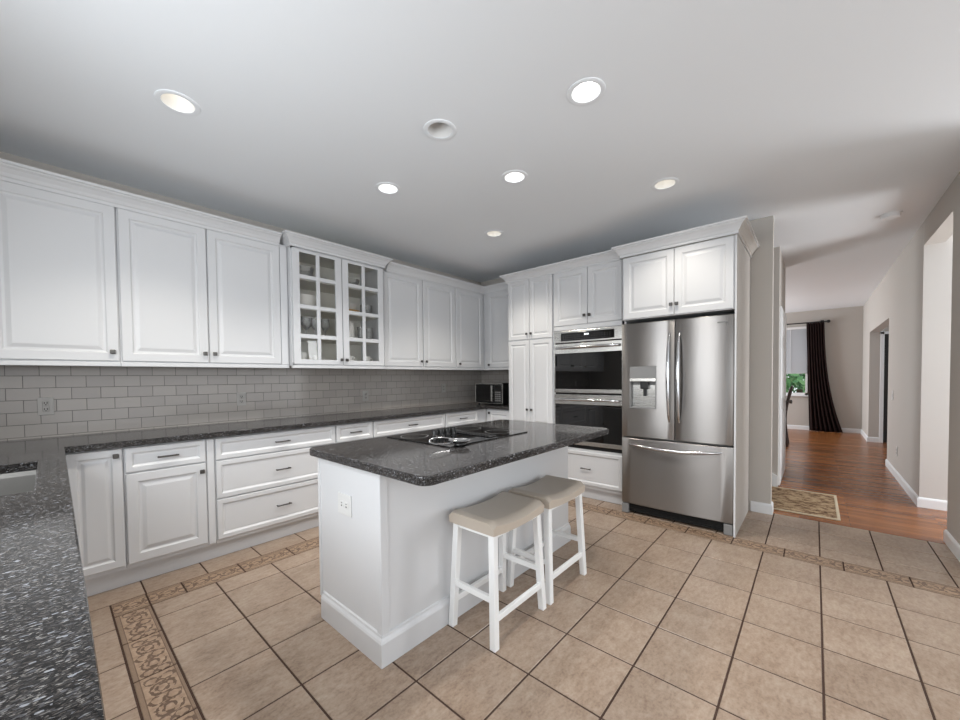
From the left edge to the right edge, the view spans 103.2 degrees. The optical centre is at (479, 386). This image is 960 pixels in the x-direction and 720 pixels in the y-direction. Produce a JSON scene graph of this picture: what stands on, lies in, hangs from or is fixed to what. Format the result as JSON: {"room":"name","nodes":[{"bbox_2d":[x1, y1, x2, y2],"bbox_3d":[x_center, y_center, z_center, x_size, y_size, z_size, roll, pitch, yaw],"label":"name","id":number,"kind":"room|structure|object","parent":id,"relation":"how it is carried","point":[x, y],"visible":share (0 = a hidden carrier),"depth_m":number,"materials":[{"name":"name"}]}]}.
{"room":"kitchen","nodes":[
{"label":"kitchen","id":0,"kind":"room"},
{"bbox_2d":[0,151,480,284],"bbox_3d":[-1.925,-0.134,3.662,0.120,2.738,6.000,1,2,41],"label":"wall","id":1,"kind":"structure","parent":0,"point":[3,155],"depth_m":2.92,"materials":[{"name":"grey paint"}]},
{"bbox_2d":[37,397,53,414],"bbox_3d":[-2.853,0.129,2.501,0.009,0.116,0.072,1,2,41],"label":"electrical outlet","id":2,"kind":"object","parent":1,"relation":"attached to","point":[45,405],"visible":1,"depth_m":2.50,"materials":[{"name":"grey plastic"}]},
{"bbox_2d":[42,401,48,405],"bbox_3d":[-2.852,0.109,2.499,0.004,0.030,0.030,1,2,41],"label":"receptacle","id":3,"kind":"object","parent":2,"relation":"attached to","point":[44,403],"depth_m":2.50,"materials":[{"name":"white plastic"}]},
{"bbox_2d":[42,407,48,411],"bbox_3d":[-2.851,0.149,2.500,0.004,0.030,0.030,1,2,41],"label":"receptacle","id":4,"kind":"object","parent":2,"relation":"attached to","point":[44,409],"depth_m":2.50,"materials":[{"name":"white plastic"}]},
{"bbox_2d":[0,180,120,365],"bbox_3d":[-2.825,-0.657,2.254,0.378,1.067,0.965,1,2,41],"label":"upper cabinet","id":5,"kind":"object","parent":1,"relation":"attached to","point":[59,303],"visible":1,"depth_m":2.30,"materials":[{"name":"grey paint"}]},
{"bbox_2d":[115,208,288,367],"bbox_3d":[-2.149,-0.683,3.022,0.378,1.067,1.079,1,2,41],"label":"upper cabinet","id":6,"kind":"object","parent":1,"relation":"attached to","point":[189,296],"visible":0.98,"depth_m":2.83,"materials":[{"name":"grey paint"}]},
{"bbox_2d":[0,158,507,294],"bbox_3d":[-1.392,-1.263,3.434,0.921,0.108,4.660,1,2,41],"label":"crown molding","id":7,"kind":"structure","parent":6,"relation":"attached to","point":[12,172],"depth_m":2.82,"materials":[{"name":"grey paint"}]},
{"bbox_2d":[0,365,481,440],"bbox_3d":[-1.627,0.057,3.906,0.008,0.500,5.010,1,2,41],"label":"backsplash","id":8,"kind":"structure","parent":1,"relation":"attached to","point":[87,399],"depth_m":3.09,"materials":[{"name":"grey tile"}]},
{"bbox_2d":[237,392,245,405],"bbox_3d":[-2.102,0.109,3.354,0.009,0.116,0.072,1,2,41],"label":"electrical outlet","id":9,"kind":"object","parent":1,"relation":"attached to","point":[241,396],"visible":1,"depth_m":3.35,"materials":[{"name":"grey plastic"}]},
{"bbox_2d":[286,245,384,368],"bbox_3d":[-1.457,-0.709,3.761,0.440,1.068,0.938,1,2,41],"label":"upper cabinet","id":10,"kind":"object","parent":1,"relation":"attached to","point":[333,289],"visible":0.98,"depth_m":3.72,"materials":[{"name":"white wood"}]},
{"bbox_2d":[301,352,309,358],"bbox_3d":[-1.622,-0.262,3.486,0.116,0.100,0.090,-1,1,-17],"label":"mug","id":11,"kind":"object","parent":10,"relation":"in","point":[304,355],"visible":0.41,"depth_m":3.46,"materials":[{"name":"white ceramic"}]},
{"bbox_2d":[301,317,310,329],"bbox_3d":[-1.613,-0.549,3.533,0.084,0.190,0.084,1,2,41],"label":"wine glass","id":12,"kind":"object","parent":10,"relation":"on","point":[303,326],"visible":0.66,"depth_m":3.53,"materials":[{"name":"clear glass"}]},
{"bbox_2d":[300,294,315,305],"bbox_3d":[-1.644,-0.774,3.540,0.260,0.125,0.260,1,2,41],"label":"serving bowl","id":13,"kind":"object","parent":10,"relation":"on","point":[306,299],"visible":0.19,"depth_m":3.46,"materials":[{"name":"white ceramic"}]},
{"bbox_2d":[302,265,313,275],"bbox_3d":[-1.639,-1.032,3.513,0.200,0.120,0.200,1,2,41],"label":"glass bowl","id":14,"kind":"object","parent":10,"relation":"on","point":[310,273],"visible":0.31,"depth_m":3.51,"materials":[{"name":"clear glass"}]},
{"bbox_2d":[311,318,316,334],"bbox_3d":[-1.554,-0.551,3.600,0.084,0.190,0.084,1,2,41],"label":"wine glass","id":15,"kind":"object","parent":10,"relation":"on","point":[312,326],"visible":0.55,"depth_m":3.58,"materials":[{"name":"clear glass"}]},
{"bbox_2d":[312,355,324,359],"bbox_3d":[-1.540,-0.259,3.626,0.109,0.085,0.084,-1,1,-18],"label":"mug","id":16,"kind":"object","parent":10,"relation":"in","point":[313,356],"visible":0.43,"depth_m":3.58,"materials":[{"name":"white ceramic"}]},
{"bbox_2d":[321,319,329,334],"bbox_3d":[-1.494,-0.553,3.668,0.084,0.190,0.084,1,2,41],"label":"wine glass","id":17,"kind":"object","parent":10,"relation":"on","point":[327,328],"visible":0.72,"depth_m":3.66,"materials":[{"name":"clear glass"}]},
{"bbox_2d":[300,278,376,298],"bbox_3d":[-1.485,-0.971,3.776,0.353,0.016,0.896,1,2,41],"label":"shelf","id":18,"kind":"object","parent":10,"relation":"attached to","point":[308,286],"depth_m":3.81,"materials":[{"name":"white"}]},
{"bbox_2d":[300,308,377,321],"bbox_3d":[-1.482,-0.710,3.783,0.353,0.016,0.896,1,2,41],"label":"shelf","id":19,"kind":"object","parent":10,"relation":"attached to","point":[305,313],"depth_m":3.81,"materials":[{"name":"white"}]},
{"bbox_2d":[301,338,377,345],"bbox_3d":[-1.480,-0.452,3.789,0.353,0.016,0.896,1,2,41],"label":"shelf","id":20,"kind":"object","parent":10,"relation":"attached to","point":[304,341],"depth_m":3.84,"materials":[{"name":"white wood"}]},
{"bbox_2d":[349,321,353,337],"bbox_3d":[-1.351,-0.565,3.861,0.144,0.200,0.144,1,2,41],"label":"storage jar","id":21,"kind":"object","parent":10,"relation":"on","point":[351,324],"visible":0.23,"depth_m":3.82,"materials":[{"name":"white ceramic"}]},
{"bbox_2d":[360,304,371,313],"bbox_3d":[-1.197,-0.793,4.010,0.150,0.130,0.133,1,2,41],"label":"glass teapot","id":22,"kind":"object","parent":10,"relation":"on","point":[366,304],"visible":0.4,"depth_m":4.02,"materials":[{"name":"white glass"}]},
{"bbox_3d":[-1.340,-0.748,3.886,0.220,0.050,0.220,1,2,41],"label":"serving plate","id":23,"kind":"object","parent":10,"relation":"on","visible":0},
{"bbox_2d":[349,303,358,309],"bbox_3d":[-1.319,-0.807,3.901,0.138,0.075,0.119,-1,1,-12],"label":"teacup","id":24,"kind":"object","parent":23,"relation":"on","point":[351,305],"visible":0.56,"depth_m":3.86,"materials":[{"name":"white ceramic"}]},
{"bbox_2d":[363,391,367,400],"bbox_3d":[-1.287,0.104,4.281,0.009,0.116,0.072,1,2,41],"label":"electrical outlet","id":25,"kind":"object","parent":1,"relation":"attached to","point":[365,393],"visible":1,"depth_m":4.28,"materials":[{"name":"grey plastic"}]},
{"bbox_2d":[383,269,455,369],"bbox_3d":[-0.798,-0.735,4.557,0.378,1.067,1.122,1,2,41],"label":"upper cabinet","id":26,"kind":"object","parent":1,"relation":"attached to","point":[419,315],"visible":0.85,"depth_m":4.41,"materials":[{"name":"grey paint"}]},
{"bbox_2d":[455,288,484,369],"bbox_3d":[-0.134,-0.760,5.311,0.378,1.067,0.885,1,2,41],"label":"upper cabinet","id":27,"kind":"object","parent":1,"relation":"attached to","point":[469,306],"visible":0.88,"depth_m":5.06,"materials":[{"name":"white wood"}]},
{"bbox_2d":[0,0,959,312],"bbox_3d":[3.479,-1.617,3.653,8.360,0.120,13.200,1,2,41],"label":"ceiling","id":28,"kind":"structure","parent":0,"point":[825,119],"depth_m":2.09,"materials":[{"name":"white paint"}]},
{"bbox_2d":[154,89,200,115],"bbox_3d":[-1.559,-1.502,1.964,0.190,0.087,0.190,1,2,41],"label":"recessed light","id":29,"kind":"object","parent":28,"relation":"in","point":[177,102],"visible":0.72,"depth_m":2.00,"materials":[{"name":"white paint"}]},
{"bbox_2d":[375,182,400,194],"bbox_3d":[-0.695,-1.533,2.872,0.190,0.087,0.190,1,2,41],"label":"recessed light","id":30,"kind":"object","parent":28,"relation":"in","point":[387,188],"visible":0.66,"depth_m":2.92,"materials":[{"name":"white paint"}]},
{"bbox_2d":[423,119,455,140],"bbox_3d":[-0.232,-1.521,2.200,0.190,0.087,0.190,1,2,41],"label":"recessed light","id":31,"kind":"object","parent":28,"relation":"in","point":[436,129],"visible":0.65,"depth_m":2.25,"materials":[{"name":"white paint"}]},
{"bbox_2d":[485,230,502,236],"bbox_3d":[0.139,-1.565,3.794,0.190,0.087,0.190,1,2,41],"label":"recessed light","id":32,"kind":"object","parent":28,"relation":"in","point":[491,233],"visible":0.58,"depth_m":3.85,"materials":[{"name":"white paint"}]},
{"bbox_2d":[501,170,527,183],"bbox_3d":[0.247,-1.539,2.725,0.190,0.087,0.190,1,2,41],"label":"recessed light","id":33,"kind":"object","parent":28,"relation":"in","point":[512,176],"visible":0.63,"depth_m":2.78,"materials":[{"name":"white paint"}]},
{"bbox_2d":[567,77,605,105],"bbox_3d":[0.534,-1.522,1.916,0.190,0.087,0.190,1,2,41],"label":"recessed light","id":34,"kind":"object","parent":28,"relation":"in","point":[586,91],"visible":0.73,"depth_m":1.96,"materials":[{"name":"white paint"}]},
{"bbox_2d":[651,177,678,190],"bbox_3d":[1.384,-1.554,2.846,0.190,0.087,0.190,1,2,41],"label":"recessed light","id":35,"kind":"object","parent":28,"relation":"in","point":[665,183],"visible":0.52,"depth_m":2.89,"materials":[{"name":"white paint"}]},
{"bbox_2d":[879,211,902,220],"bbox_3d":[3.700,-1.533,3.426,0.144,0.042,0.144,1,2,41],"label":"smoke detector","id":36,"kind":"object","parent":28,"relation":"attached to","point":[892,215],"visible":1,"depth_m":3.40,"materials":[{"name":"white paint"}]},
{"bbox_2d":[87,429,959,719],"bbox_3d":[3.562,1.176,3.642,8.171,0.030,13.150,1,2,41],"label":"floor","id":37,"kind":"structure","parent":0,"point":[785,617],"depth_m":1.92,"materials":[{"name":"beige tile"}]},
{"bbox_2d":[66,448,126,596],"bbox_3d":[-2.514,0.812,2.424,0.646,0.882,0.318,1,2,41],"label":"base cabinet","id":38,"kind":"object","parent":37,"relation":"on","point":[96,478],"visible":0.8,"depth_m":2.27,"materials":[{"name":"white paint"}]},
{"bbox_2d":[123,438,215,584],"bbox_3d":[-2.252,0.802,2.720,0.648,0.882,0.472,1,2,41],"label":"base cabinet","id":39,"kind":"object","parent":37,"relation":"on","point":[170,511],"visible":0.88,"depth_m":2.51,"materials":[{"name":"white paint"}]},
{"bbox_2d":[213,425,334,557],"bbox_3d":[-1.796,0.784,3.238,0.648,0.882,0.910,1,2,41],"label":"base cabinet","id":40,"kind":"object","parent":37,"relation":"on","point":[266,483],"visible":0.78,"depth_m":2.96,"materials":[{"name":"white paint"}]},
{"bbox_2d":[335,421,372,442],"bbox_3d":[-1.370,0.768,3.722,0.648,0.882,0.380,1,2,41],"label":"base cabinet","id":41,"kind":"object","parent":37,"relation":"on","point":[360,430],"visible":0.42,"depth_m":3.51,"materials":[{"name":"grey paint"}]},
{"bbox_2d":[372,413,444,437],"bbox_3d":[-0.931,0.751,4.221,0.648,0.882,0.950,1,2,41],"label":"base cabinet","id":42,"kind":"object","parent":37,"relation":"on","point":[381,428],"visible":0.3,"depth_m":3.97,"materials":[{"name":"grey paint"}]},
{"bbox_2d":[317,446,570,668],"bbox_3d":[-0.110,0.784,2.538,0.652,0.882,1.736,1,2,41],"label":"kitchen island","id":43,"kind":"object","parent":37,"relation":"on","point":[385,569],"visible":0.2,"depth_m":1.90,"materials":[{"name":"grey paint"}]},
{"bbox_2d":[338,492,351,517],"bbox_3d":[-0.673,0.585,1.891,0.124,0.104,0.009,1,2,41],"label":"electrical outlet","id":44,"kind":"object","parent":43,"relation":"attached to","point":[344,501],"visible":1,"depth_m":1.88,"materials":[{"name":"white plastic"}]},
{"bbox_2d":[309,419,608,485],"bbox_3d":[-0.006,0.328,2.355,0.969,0.038,1.700,1,2,41],"label":"island countertop","id":45,"kind":"structure","parent":43,"relation":"on","point":[415,463],"depth_m":1.90,"materials":[{"name":"black stone"}]},
{"bbox_2d":[387,425,527,447],"bbox_3d":[-0.130,0.282,2.429,0.560,0.052,0.709,1,2,41],"label":"cooktop","id":46,"kind":"object","parent":45,"relation":"in","point":[476,434],"visible":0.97,"depth_m":2.36,"materials":[{"name":"black glass"}]},
{"bbox_2d":[429,437,470,444],"bbox_3d":[-0.144,0.286,2.009,0.128,0.050,0.223,1,2,41],"label":"spoon rest","id":47,"kind":"object","parent":46,"relation":"on","point":[456,441],"visible":1,"depth_m":2.01,"materials":[{"name":"silver metal"}]},
{"bbox_2d":[456,430,496,436],"bbox_3d":[-0.099,0.296,2.456,0.480,0.008,0.070,1,2,41],"label":"vent grille","id":48,"kind":"object","parent":46,"relation":"attached to","point":[457,431],"depth_m":2.38,"materials":[{"name":"black metal"}]},
{"bbox_2d":[444,409,485,427],"bbox_3d":[-0.372,0.729,4.856,0.648,0.882,0.742,1,2,41],"label":"base cabinet","id":49,"kind":"object","parent":37,"relation":"on","point":[472,416],"visible":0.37,"depth_m":4.63,"materials":[{"name":"grey paint"}]},
{"bbox_2d":[449,491,545,652],"bbox_3d":[0.100,0.932,2.043,0.315,0.607,0.455,1,2,41],"label":"bar stool","id":50,"kind":"object","parent":37,"relation":"on","point":[492,518],"visible":1,"depth_m":1.97,"materials":[{"name":"beige wood"}]},
{"bbox_2d":[486,409,508,421],"bbox_3d":[0.423,0.717,5.029,0.410,0.882,0.649,1,2,41],"label":"base cabinet","id":51,"kind":"object","parent":37,"relation":"on","point":[491,414],"visible":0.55,"depth_m":4.81,"materials":[{"name":"grey paint"}]},
{"bbox_2d":[508,274,553,423],"bbox_3d":[0.787,-0.052,4.652,0.619,2.430,0.692,1,2,41],"label":"pantry cabinet","id":52,"kind":"object","parent":37,"relation":"on","point":[531,301],"visible":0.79,"depth_m":4.38,"materials":[{"name":"grey paint"}]},
{"bbox_2d":[506,475,586,604],"bbox_3d":[0.426,0.920,2.408,0.315,0.607,0.455,1,2,41],"label":"bar stool","id":53,"kind":"object","parent":37,"relation":"on","point":[552,491],"visible":0.96,"depth_m":2.33,"materials":[{"name":"beige wood"}]},
{"bbox_2d":[554,259,623,504],"bbox_3d":[1.309,-0.045,4.192,0.768,2.430,0.694,1,2,41],"label":"tall cabinet","id":54,"kind":"object","parent":37,"relation":"on","point":[591,297],"visible":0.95,"depth_m":3.91,"materials":[{"name":"grey paint"}]},
{"bbox_2d":[554,326,623,452],"bbox_3d":[1.274,0.023,4.138,0.760,1.248,0.631,1,2,41],"label":"double wall oven","id":55,"kind":"object","parent":54,"relation":"in","point":[587,362],"visible":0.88,"depth_m":3.91,"materials":[{"name":"black"}]},
{"bbox_2d":[622,314,734,535],"bbox_3d":[1.881,0.293,3.541,0.891,1.775,0.816,1,2,41],"label":"refrigerator","id":56,"kind":"object","parent":37,"relation":"on","point":[678,374],"visible":0.97,"depth_m":3.24,"materials":[{"name":"grey metal"}]},
{"bbox_2d":[623,234,749,537],"bbox_3d":[1.904,-0.007,3.568,0.934,2.372,0.846,1,2,41],"label":"tall cabinet","id":57,"kind":"object","parent":37,"relation":"on","point":[711,277],"visible":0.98,"depth_m":3.20,"materials":[{"name":"grey paint"}]},
{"bbox_2d":[499,215,759,283],"bbox_3d":[1.352,-1.265,3.982,2.470,0.129,0.890,1,2,41],"label":"crown molding","id":58,"kind":"structure","parent":57,"relation":"on","point":[741,226],"depth_m":3.35,"materials":[{"name":"grey paint"}]},
{"bbox_2d":[785,386,793,446],"bbox_3d":[5.417,0.522,7.024,0.555,1.078,0.470,1,2,41],"label":"dining chair","id":59,"kind":"object","parent":37,"relation":"on","point":[791,387],"visible":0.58,"depth_m":6.74,"materials":[{"name":"brown wood"}]},
{"bbox_2d":[772,486,840,520],"bbox_3d":[3.126,1.152,3.928,0.835,0.010,0.895,1,2,41],"label":"rug","id":60,"kind":"object","parent":37,"relation":"on","point":[821,505],"visible":0.52,"depth_m":3.77,"materials":[{"name":"beige fabric"}]},
{"bbox_3d":[-1.693,0.837,1.091,3.621,0.882,0.598,1,2,41],"label":"base cabinet","id":61,"kind":"object","parent":37,"relation":"on","visible":0},
{"bbox_2d":[0,402,508,719],"bbox_3d":[-0.253,0.322,2.700,3.652,0.038,5.001,1,2,41],"label":"countertop","id":62,"kind":"structure","parent":61,"relation":"on","point":[49,667],"depth_m":0.75,"materials":[{"name":"dark grey speckled granite"}]},
{"bbox_2d":[0,469,36,495],"bbox_3d":[-1.942,0.495,1.333,0.760,0.203,0.550,1,2,41],"label":"undermount sink","id":63,"kind":"object","parent":62,"relation":"in","point":[22,481],"visible":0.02,"depth_m":1.71,"materials":[{"name":"white ceramic"}]},
{"bbox_2d":[475,383,508,404],"bbox_3d":[0.227,0.093,5.187,0.470,0.285,0.400,1,2,41],"label":"microwave","id":64,"kind":"object","parent":62,"relation":"on","point":[492,393],"visible":0.91,"depth_m":5.00,"materials":[{"name":"black plastic"}]},
{"bbox_2d":[481,216,773,509],"bbox_3d":[1.376,-0.192,4.666,3.511,2.738,0.110,1,2,41],"label":"wall","id":65,"kind":"structure","parent":0,"point":[762,260],"depth_m":3.52,"materials":[{"name":"grey paint"}]},
{"bbox_2d":[481,370,508,382],"bbox_3d":[0.407,-0.003,5.446,1.013,0.500,0.008,1,2,41],"label":"backsplash","id":66,"kind":"structure","parent":65,"relation":"attached to","point":[488,376],"depth_m":5.59,"materials":[{"name":"grey tile"}]},
{"bbox_2d":[484,290,508,369],"bbox_3d":[0.402,-0.763,5.186,0.673,1.067,0.364,1,2,41],"label":"upper cabinet","id":67,"kind":"object","parent":65,"relation":"attached to","point":[496,335],"visible":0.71,"depth_m":5.14,"materials":[{"name":"grey paint"}]},
{"bbox_2d":[750,501,773,514],"bbox_3d":[2.652,1.124,3.579,0.164,0.095,0.124,1,2,41],"label":"baseboard","id":68,"kind":"structure","parent":65,"relation":"attached to","point":[760,507],"depth_m":3.53,"materials":[{"name":"white paint"}]},
{"bbox_2d":[772,246,785,475],"bbox_3d":[2.442,-0.233,5.879,3.487,2.738,1.140,1,2,41],"label":"wall","id":69,"kind":"structure","parent":0,"point":[779,265],"depth_m":4.32,"materials":[{"name":"grey paint"}]},
{"bbox_2d":[772,473,777,486],"bbox_3d":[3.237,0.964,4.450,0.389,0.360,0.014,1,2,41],"label":"baseboard","id":70,"kind":"structure","parent":69,"relation":"attached to","point":[774,477],"depth_m":4.34,"materials":[{"name":"white paint"}]},
{"bbox_2d":[778,306,792,484],"bbox_3d":[3.797,0.096,4.717,0.088,2.050,1.050,1,2,41],"label":"door","id":71,"kind":"structure","parent":69,"relation":"in","point":[783,318],"depth_m":4.50,"materials":[{"name":"white paint"}]},
{"bbox_2d":[785,306,862,428],"bbox_3d":[7.324,-0.358,8.920,6.800,2.738,0.120,1,2,41],"label":"wall","id":72,"kind":"structure","parent":0,"point":[844,333],"depth_m":8.33,"materials":[{"name":"grey paint"}]},
{"bbox_2d":[786,326,806,373],"bbox_3d":[7.012,-0.843,9.074,1.220,1.075,0.037,1,2,41],"label":"window blind","id":73,"kind":"object","parent":72,"relation":"attached to","point":[796,342],"visible":0.41,"depth_m":8.80,"materials":[{"name":"white fabric"}]},
{"bbox_2d":[786,366,807,396],"bbox_3d":[7.030,-0.576,9.098,1.280,1.590,0.110,1,2,41],"label":"window","id":74,"kind":"structure","parent":72,"relation":"in","point":[806,375],"depth_m":8.72,"materials":[{"name":"white paint"}]},
{"bbox_2d":[787,320,830,324],"bbox_3d":[7.039,-1.448,8.965,1.794,0.080,0.134,1,2,41],"label":"curtain rod","id":75,"kind":"object","parent":72,"relation":"attached to","point":[827,321],"visible":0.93,"depth_m":8.55,"materials":[{"name":"black metal"}]},
{"bbox_2d":[806,322,842,432],"bbox_3d":[7.624,-0.215,8.428,0.623,2.420,0.084,1,2,44],"label":"curtain","id":76,"kind":"object","parent":75,"relation":"hanging from","point":[822,413],"visible":1,"depth_m":8.48,"materials":[{"name":"brown fabric"}]},
{"bbox_2d":[787,425,860,432],"bbox_3d":[6.526,0.935,9.577,4.357,0.095,0.014,1,2,41],"label":"baseboard","id":77,"kind":"structure","parent":72,"relation":"attached to","point":[799,427],"depth_m":8.70,"materials":[{"name":"white paint"}]},
{"bbox_2d":[868,326,888,436],"bbox_3d":[8.164,-0.304,6.425,2.243,2.738,0.120,1,2,41],"label":"wall","id":78,"kind":"structure","parent":0,"point":[874,343],"depth_m":7.08,"materials":[{"name":"grey paint"}]},
{"bbox_2d":[879,331,888,442],"bbox_3d":[7.774,0.011,6.721,0.993,2.060,0.085,1,2,41],"label":"door","id":79,"kind":"structure","parent":78,"relation":"in","point":[884,339],"depth_m":7.00,"materials":[{"name":"white paint"}]},
{"bbox_2d":[862,172,959,544],"bbox_3d":[5.627,-0.247,5.141,0.130,2.738,7.800,1,2,41],"label":"wall","id":80,"kind":"structure","parent":0,"point":[896,302],"depth_m":3.99,"materials":[{"name":"grey paint"}]},
{"bbox_2d":[861,429,878,442],"bbox_3d":[7.773,0.972,7.602,0.152,0.095,1.334,1,2,41],"label":"baseboard","id":81,"kind":"structure","parent":80,"relation":"attached to","point":[868,439],"depth_m":7.13,"materials":[{"name":"white paint"}]},
{"bbox_2d":[943,530,959,561],"bbox_3d":[3.328,1.143,2.557,0.144,0.095,0.814,1,2,41],"label":"baseboard","id":82,"kind":"structure","parent":80,"relation":"attached to","point":[953,545],"depth_m":2.73,"materials":[{"name":"white paint"}]},
{"bbox_2d":[919,235,952,500],"bbox_3d":[5.053,-0.185,2.889,2.243,2.738,0.019,1,2,41],"label":"wall","id":83,"kind":"structure","parent":0,"point":[937,257],"depth_m":3.57,"materials":[{"name":"grey paint"}]},
{"bbox_2d":[885,459,946,510],"bbox_3d":[5.698,1.088,3.802,2.057,0.095,2.204,1,2,41],"label":"baseboard","id":84,"kind":"structure","parent":83,"relation":"attached to","point":[937,504],"depth_m":3.70,"materials":[{"name":"white paint"}]},
{"label":"outside","id":85,"kind":"structure","parent":0,"visible":0},
{"bbox_3d":[17.042,1.847,21.817,26.000,0.050,31.600,1,2,41],"label":"lawn","id":86,"kind":"structure","parent":85,"visible":0},
{"bbox_2d":[786,374,804,392],"bbox_3d":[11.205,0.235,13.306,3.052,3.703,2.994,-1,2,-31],"label":"leafy tree","id":87,"kind":"object","parent":86,"relation":"on","point":[791,379],"visible":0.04,"depth_m":12.77,"materials":[{"name":"green plant"}]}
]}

